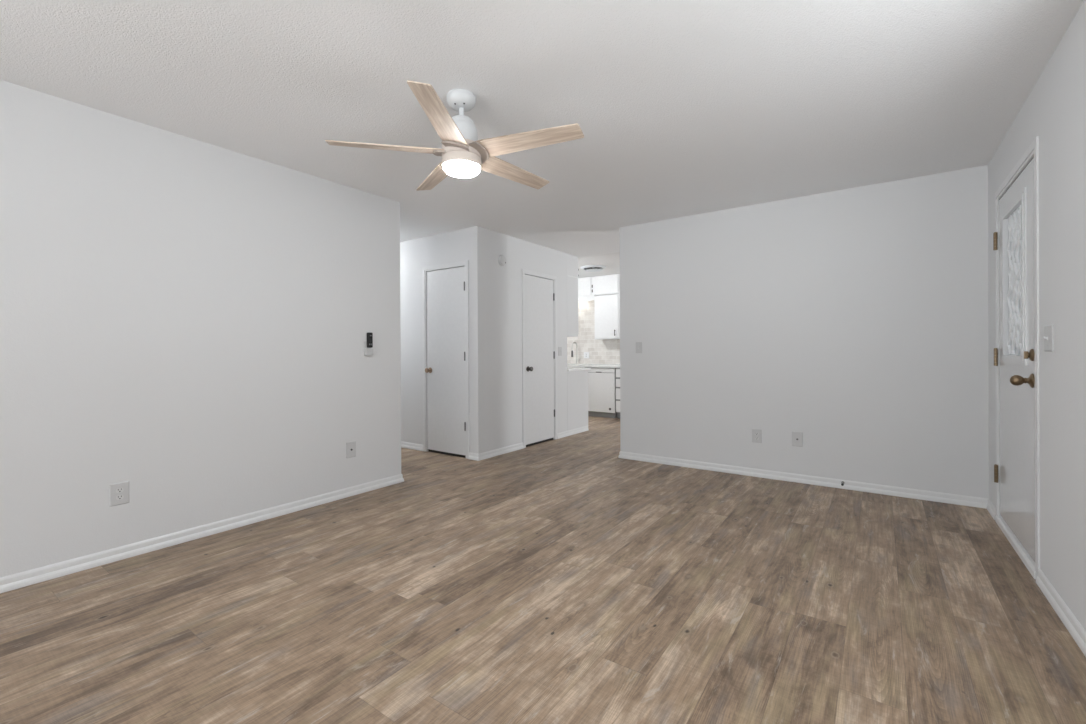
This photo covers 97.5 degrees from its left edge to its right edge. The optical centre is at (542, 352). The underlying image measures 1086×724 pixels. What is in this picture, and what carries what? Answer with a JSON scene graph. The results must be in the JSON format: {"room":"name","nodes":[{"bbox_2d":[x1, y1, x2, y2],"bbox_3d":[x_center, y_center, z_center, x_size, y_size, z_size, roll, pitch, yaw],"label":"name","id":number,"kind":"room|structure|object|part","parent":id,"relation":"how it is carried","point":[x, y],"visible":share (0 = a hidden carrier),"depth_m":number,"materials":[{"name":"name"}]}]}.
{"room":"empty living room","nodes":[
{"label":"empty living room","id":0,"kind":"room"},
{"bbox_2d":[0,80,400,577],"bbox_3d":[-4.189,-0.070,2.492,2.882,2.440,6.128,0,0,35],"label":"wall","id":1,"kind":"structure","parent":0,"point":[186,321],"depth_m":2.81,"materials":[{"name":"white paint"}]},
{"bbox_2d":[109,481,128,506],"bbox_3d":[-2.326,0.778,2.619,0.008,0.122,0.084,0,0,35],"label":"duplex outlet","id":2,"kind":"object","parent":1,"relation":"attached to","point":[118,492],"visible":1,"depth_m":2.61,"materials":[{"name":"white plastic"}]},
{"bbox_2d":[116,488,123,492],"bbox_3d":[-2.324,0.758,2.617,0.002,0.025,0.034,0,0,35],"label":"receptacle","id":3,"kind":"object","parent":2,"relation":"attached to","point":[118,490],"depth_m":2.62,"materials":[{"name":"white plastic"}]},
{"bbox_2d":[116,495,123,499],"bbox_3d":[-2.324,0.797,2.617,0.002,0.025,0.034,0,0,35],"label":"receptacle","id":4,"kind":"object","parent":2,"relation":"attached to","point":[118,497],"depth_m":2.62,"materials":[{"name":"white plastic"}]},
{"bbox_2d":[0,474,403,592],"bbox_3d":[-4.172,1.114,2.496,2.898,0.070,6.144,0,0,35],"label":"baseboard","id":5,"kind":"structure","parent":1,"relation":"attached to","point":[30,577],"depth_m":2.80,"materials":[{"name":"white paint"}]},
{"bbox_2d":[346,441,355,457],"bbox_3d":[-1.512,0.770,3.763,0.016,0.124,0.083,0,0,35],"label":"cable jack","id":6,"kind":"object","parent":1,"relation":"attached to","point":[350,446],"visible":1,"depth_m":3.76,"materials":[{"name":"white plastic"}]},
{"bbox_2d":[364,341,372,354],"bbox_3d":[-1.420,-0.032,3.880,0.034,0.110,0.066,0,0,35],"label":"remote holder","id":7,"kind":"object","parent":1,"relation":"attached to","point":[367,351],"visible":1,"depth_m":3.87,"materials":[{"name":"white plastic"}]},
{"bbox_2d":[364,349,372,354],"bbox_3d":[-1.418,-0.003,3.879,0.028,0.052,0.066,0,0,35],"label":"cup","id":8,"kind":"object","parent":7,"relation":"on","point":[366,351],"depth_m":3.86,"materials":[{"name":"white plastic"}]},
{"bbox_2d":[367,332,372,347],"bbox_3d":[-1.414,-0.099,3.889,0.020,0.124,0.049,0,0,35],"label":"remote control","id":9,"kind":"object","parent":7,"relation":"in","point":[369,334],"visible":1,"depth_m":3.88,"materials":[{"name":"black plastic"}]},
{"bbox_2d":[400,226,485,453],"bbox_3d":[-1.819,0.412,5.839,2.882,3.440,0.115,0,0,35],"label":"wall","id":10,"kind":"structure","parent":0,"point":[467,243],"depth_m":5.37,"materials":[{"name":"white paint"}]},
{"bbox_2d":[401,441,422,450],"bbox_3d":[-2.198,1.098,6.031,2.037,0.070,0.016,0,0,35],"label":"baseboard","id":11,"kind":"structure","parent":10,"relation":"attached to","point":[407,445],"depth_m":5.55,"materials":[{"name":"white paint"}]},
{"bbox_2d":[422,260,469,458],"bbox_3d":[-1.060,0.079,5.259,0.717,2.100,0.177,0,0,35],"label":"door","id":12,"kind":"structure","parent":10,"relation":"in","point":[446,360],"depth_m":5.23,"materials":[{"name":"white paint"}]},
{"bbox_3d":[-1.292,0.205,5.356,0.064,0.064,0.066,0,0,35],"label":"knob","id":13,"kind":"part","parent":12,"relation":"part of","materials":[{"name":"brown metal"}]},
{"bbox_2d":[485,229,567,451],"bbox_3d":[-1.318,0.408,6.547,2.882,3.440,1.619,0,0,35],"label":"wall","id":14,"kind":"structure","parent":0,"point":[503,284],"depth_m":5.39,"materials":[{"name":"white paint"}]},
{"bbox_2d":[469,442,523,460],"bbox_3d":[-0.505,1.091,5.292,0.142,0.070,0.768,0,0,35],"label":"baseboard","id":15,"kind":"structure","parent":14,"relation":"attached to","point":[472,456],"depth_m":5.16,"materials":[{"name":"white paint"}]},
{"bbox_2d":[498,255,505,265],"bbox_3d":[-0.446,-1.014,5.262,0.035,0.124,0.124,0,0,35],"label":"smoke detector","id":16,"kind":"object","parent":14,"relation":"attached to","point":[501,259],"visible":1,"depth_m":5.24,"materials":[{"name":"white plastic"}]},
{"bbox_2d":[522,269,556,447],"bbox_3d":[-0.055,0.073,5.880,0.177,2.100,0.719,0,0,35],"label":"door","id":17,"kind":"structure","parent":14,"relation":"in","point":[539,312],"depth_m":5.84,"materials":[{"name":"white paint"}]},
{"bbox_2d":[558,347,561,355],"bbox_3d":[0.229,-0.012,6.223,0.020,0.115,0.080,0,0,35],"label":"light switch","id":18,"kind":"object","parent":14,"relation":"attached to","point":[559,348],"visible":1,"depth_m":6.22,"materials":[{"name":"white plastic"}]},
{"bbox_2d":[567,254,578,336],"bbox_3d":[-0.478,-0.764,7.130,2.186,1.104,0.310,0,0,35],"label":"upper cabinet","id":19,"kind":"object","parent":14,"relation":"attached to","point":[572,261],"visible":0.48,"depth_m":6.49,"materials":[{"name":"white paint"}]},
{"bbox_2d":[557,425,588,438],"bbox_3d":[0.416,1.084,6.484,0.016,0.070,0.793,0,0,35],"label":"baseboard","id":20,"kind":"structure","parent":14,"relation":"attached to","point":[585,428],"depth_m":6.45,"materials":[{"name":"white paint"}]},
{"bbox_2d":[0,0,1083,277],"bbox_3d":[-1.056,-1.368,3.424,7.158,0.120,11.510,0,0,35],"label":"ceiling","id":21,"kind":"structure","parent":0,"point":[681,108],"depth_m":2.35,"materials":[{"name":"white paint"}]},
{"bbox_2d":[325,80,583,190],"bbox_3d":[-0.386,-1.109,2.461,1.242,0.401,1.218,0,0,35],"label":"ceiling fan","id":22,"kind":"object","parent":21,"relation":"hanging from","point":[463,155],"visible":1,"depth_m":2.36,"materials":[{"name":"white wood"}]},
{"bbox_3d":[-0.773,-1.018,2.368,0.557,0.006,0.132,0,13,-12],"label":"fan blade","id":23,"kind":"part","parent":22,"relation":"part of","materials":[{"name":"brown wood"}]},
{"bbox_3d":[-0.605,-1.020,2.753,0.132,0.006,0.557,-15,8,-30],"label":"fan blade","id":24,"kind":"part","parent":22,"relation":"part of","materials":[{"name":"brown wood"}]},
{"bbox_3d":[-0.447,-1.019,2.080,0.132,0.006,0.557,13,1,5],"label":"fan blade","id":25,"kind":"part","parent":22,"relation":"part of","materials":[{"name":"brown wood"}]},
{"bbox_3d":[-0.177,-1.022,2.715,0.132,0.006,0.557,-17,-11,40],"label":"fan blade","id":26,"kind":"part","parent":22,"relation":"part of","materials":[{"name":"brown wood"}]},
{"bbox_3d":[-0.081,-1.022,2.304,0.557,0.006,0.132,0,-13,22],"label":"fan blade","id":27,"kind":"part","parent":22,"relation":"part of","materials":[{"name":"brown wood"}]},
{"bbox_2d":[581,265,605,271],"bbox_3d":[0.807,-1.333,7.630,0.414,0.051,0.414,0,0,35],"label":"ceiling light","id":28,"kind":"object","parent":21,"relation":"in","point":[590,268],"visible":1,"depth_m":7.56,"materials":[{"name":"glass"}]},
{"bbox_2d":[0,416,1085,723],"bbox_3d":[-1.044,1.162,3.428,7.158,0.060,11.510,0,0,35],"label":"floor","id":29,"kind":"structure","parent":0,"point":[565,580],"depth_m":2.05,"materials":[{"name":"laminate"}]},
{"bbox_2d":[567,370,587,429],"bbox_3d":[-0.398,0.693,7.239,2.182,0.858,0.568,0,0,35],"label":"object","id":30,"kind":"object","parent":29,"relation":"on","point":[577,381],"visible":0.21,"depth_m":6.59,"materials":[{"name":"white paint"}]},
{"bbox_2d":[567,368,590,371],"bbox_3d":[-0.505,0.247,7.328,2.508,0.032,0.593,0,0,35],"label":"countertop","id":31,"kind":"structure","parent":30,"relation":"on","point":[568,369],"depth_m":6.64,"materials":[{"name":"white stone"}]},
{"bbox_2d":[585,367,616,417],"bbox_3d":[1.122,0.689,8.383,0.594,0.847,0.584,0,0,35],"label":"dishwasher","id":32,"kind":"object","parent":29,"relation":"on","point":[601,381],"visible":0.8,"depth_m":8.12,"materials":[{"name":"white metal"}]},
{"bbox_3d":[0.965,0.688,8.160,0.594,0.668,0.030,0,0,35],"label":"door panel","id":33,"kind":"part","parent":32,"relation":"part of","materials":[{"name":"white metal"}]},
{"bbox_3d":[0.963,0.309,8.160,0.594,0.073,0.030,0,0,35],"label":"control panel","id":34,"kind":"part","parent":32,"relation":"part of","materials":[{"name":"white plastic"}]},
{"bbox_2d":[616,368,619,417],"bbox_3d":[1.629,0.685,8.029,0.622,0.852,0.653,0,0,35],"label":"base cabinet","id":35,"kind":"object","parent":29,"relation":"on","point":[617,369],"visible":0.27,"depth_m":7.94,"materials":[{"name":"white paint"}]},
{"bbox_3d":[1.464,0.346,7.798,0.598,0.144,0.020,0,0,35],"label":"drawer","id":36,"kind":"part","parent":35,"relation":"part of","materials":[{"name":"white paint"}]},
{"bbox_3d":[1.465,0.512,7.799,0.598,0.129,0.020,0,0,35],"label":"drawer","id":37,"kind":"part","parent":35,"relation":"part of","materials":[{"name":"white paint"}]},
{"bbox_3d":[1.466,0.695,7.799,0.598,0.179,0.020,0,0,35],"label":"drawer","id":38,"kind":"part","parent":35,"relation":"part of","materials":[{"name":"white paint"}]},
{"bbox_3d":[1.467,0.907,7.799,0.598,0.186,0.020,0,0,35],"label":"drawer","id":39,"kind":"part","parent":35,"relation":"part of","materials":[{"name":"white paint"}]},
{"bbox_3d":[0.514,0.689,8.818,0.886,0.852,0.653,0,0,35],"label":"base cabinet","id":40,"kind":"object","parent":29,"relation":"on","visible":0},
{"bbox_2d":[567,364,619,367],"bbox_3d":[0.538,0.242,8.807,3.299,0.040,0.642,0,0,35],"label":"countertop","id":41,"kind":"structure","parent":40,"relation":"on","point":[568,365],"depth_m":8.28,"materials":[{"name":"white stone"}]},
{"bbox_2d":[571,342,579,363],"bbox_3d":[0.619,0.012,8.898,0.120,0.418,0.219,0,0,35],"label":"faucet","id":42,"kind":"object","parent":41,"relation":"on","point":[573,342],"visible":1,"depth_m":8.96,"materials":[{"name":"silver metal"}]},
{"bbox_3d":[0.591,-0.028,8.911,0.027,0.338,0.196,0,0,35],"label":"spout","id":43,"kind":"part","parent":42,"relation":"part of","materials":[{"name":"silver metal"}]},
{"bbox_2d":[619,165,988,498],"bbox_3d":[2.023,-0.105,4.263,2.878,2.440,0.115,0,0,35],"label":"wall","id":44,"kind":"structure","parent":0,"point":[854,321],"depth_m":3.97,"materials":[{"name":"white paint"}]},
{"bbox_2d":[636,342,641,352],"bbox_3d":[0.986,-0.048,4.916,0.070,0.115,0.020,0,0,35],"label":"light switch","id":45,"kind":"object","parent":44,"relation":"attached to","point":[638,344],"visible":1,"depth_m":4.91,"materials":[{"name":"white plastic"}]},
{"bbox_2d":[752,429,761,442],"bbox_3d":[1.915,0.751,4.269,0.080,0.120,0.008,0,0,35],"label":"duplex outlet","id":46,"kind":"object","parent":44,"relation":"attached to","point":[756,433],"visible":1,"depth_m":4.27,"materials":[{"name":"white plastic"}]},
{"bbox_2d":[792,432,802,446],"bbox_3d":[2.177,0.746,4.079,0.083,0.124,0.016,0,0,35],"label":"cable jack","id":47,"kind":"object","parent":44,"relation":"attached to","point":[797,437],"visible":1,"depth_m":4.08,"materials":[{"name":"white plastic"}]},
{"bbox_2d":[618,451,987,508],"bbox_3d":[2.023,1.080,4.270,2.894,0.070,0.148,0,0,35],"label":"baseboard","id":48,"kind":"structure","parent":44,"relation":"attached to","point":[956,499],"depth_m":3.98,"materials":[{"name":"white paint"}]},
{"bbox_2d":[988,0,1085,630],"bbox_3d":[1.793,0.384,1.345,0.115,3.475,11.395,0,0,35],"label":"wall","id":49,"kind":"structure","parent":0,"point":[1054,110],"depth_m":2.04,"materials":[{"name":"white paint"}]},
{"bbox_2d":[986,499,995,519],"bbox_3d":[3.080,1.077,3.273,0.016,0.070,0.292,0,0,35],"label":"baseboard","id":50,"kind":"structure","parent":49,"relation":"attached to","point":[990,507],"depth_m":3.26,"materials":[{"name":"white paint"}]},
{"bbox_2d":[993,136,1039,578],"bbox_3d":[2.708,0.034,2.714,0.197,2.161,1.022,0,0,35],"label":"door","id":51,"kind":"structure","parent":49,"relation":"in","point":[1016,349],"depth_m":2.63,"materials":[{"name":"paint"}]},
{"bbox_3d":[2.708,-0.400,2.740,0.022,0.940,0.575,0,0,35],"label":"glass frame","id":52,"kind":"part","parent":51,"relation":"part of","materials":[{"name":"glass"}]},
{"bbox_3d":[2.726,-0.400,2.727,0.006,0.856,0.491,0,0,35],"label":"glass pane","id":53,"kind":"part","parent":51,"relation":"part of","materials":[{"name":"white"}]},
{"bbox_3d":[2.442,0.145,2.434,0.086,0.074,0.074,0,0,35],"label":"knob","id":54,"kind":"part","parent":51,"relation":"part of","materials":[{"name":"gold metal"}]},
{"bbox_2d":[1043,325,1053,351],"bbox_3d":[2.292,-0.062,2.168,0.020,0.118,0.128,0,0,35],"label":"light switch","id":55,"kind":"object","parent":49,"relation":"attached to","point":[1048,336],"visible":1,"depth_m":2.15,"materials":[{"name":"white plastic"}]},
{"bbox_2d":[1036,569,1085,656],"bbox_3d":[0.457,1.097,-0.434,0.016,0.070,6.710,0,0,35],"label":"baseboard","id":56,"kind":"structure","parent":49,"relation":"attached to","point":[1067,617],"depth_m":1.98,"materials":[{"name":"white paint"}]},
{"bbox_3d":[2.241,-0.130,8.076,7.158,2.475,0.115,0,0,35],"label":"wall","id":57,"kind":"structure","parent":0,"visible":0},
{"bbox_2d":[578,277,592,296],"bbox_3d":[0.584,-1.190,8.977,0.988,0.339,0.300,0,0,35],"label":"upper cabinet","id":58,"kind":"object","parent":57,"relation":"attached to","point":[585,284],"visible":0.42,"depth_m":8.66,"materials":[{"name":"white paint"}]},
{"bbox_2d":[578,295,594,301],"bbox_3d":[0.516,-0.969,8.868,1.003,0.102,0.018,0,0,35],"label":"valence","id":59,"kind":"object","parent":58,"relation":"attached to","point":[582,298],"visible":0.35,"depth_m":8.66,"materials":[{"name":"white paint"}]},
{"bbox_2d":[567,300,619,363],"bbox_3d":[0.885,-0.570,8.957,3.700,1.580,0.010,0,0,35],"label":"backsplash","id":60,"kind":"structure","parent":57,"relation":"attached to","point":[607,351],"depth_m":8.96,"materials":[{"name":"tile"}]},
{"bbox_2d":[584,352,588,357],"bbox_3d":[0.818,0.058,8.997,0.118,0.118,0.008,0,0,35],"label":"duplex outlet","id":61,"kind":"object","parent":60,"relation":"attached to","point":[586,354],"visible":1,"depth_m":8.99,"materials":[{"name":"white paint"}]},
{"bbox_2d":[592,274,619,295],"bbox_3d":[1.202,-1.193,8.536,0.583,0.339,0.306,0,0,35],"label":"upper cabinet","id":62,"kind":"object","parent":57,"relation":"attached to","point":[606,284],"visible":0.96,"depth_m":8.41,"materials":[{"name":"white paint"}]},
{"bbox_2d":[594,294,619,339],"bbox_3d":[1.214,-0.623,8.512,0.540,0.780,0.335,0,0,35],"label":"upper cabinet","id":63,"kind":"object","parent":57,"relation":"attached to","point":[606,307],"visible":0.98,"depth_m":8.40,"materials":[{"name":"white paint"}]}
]}

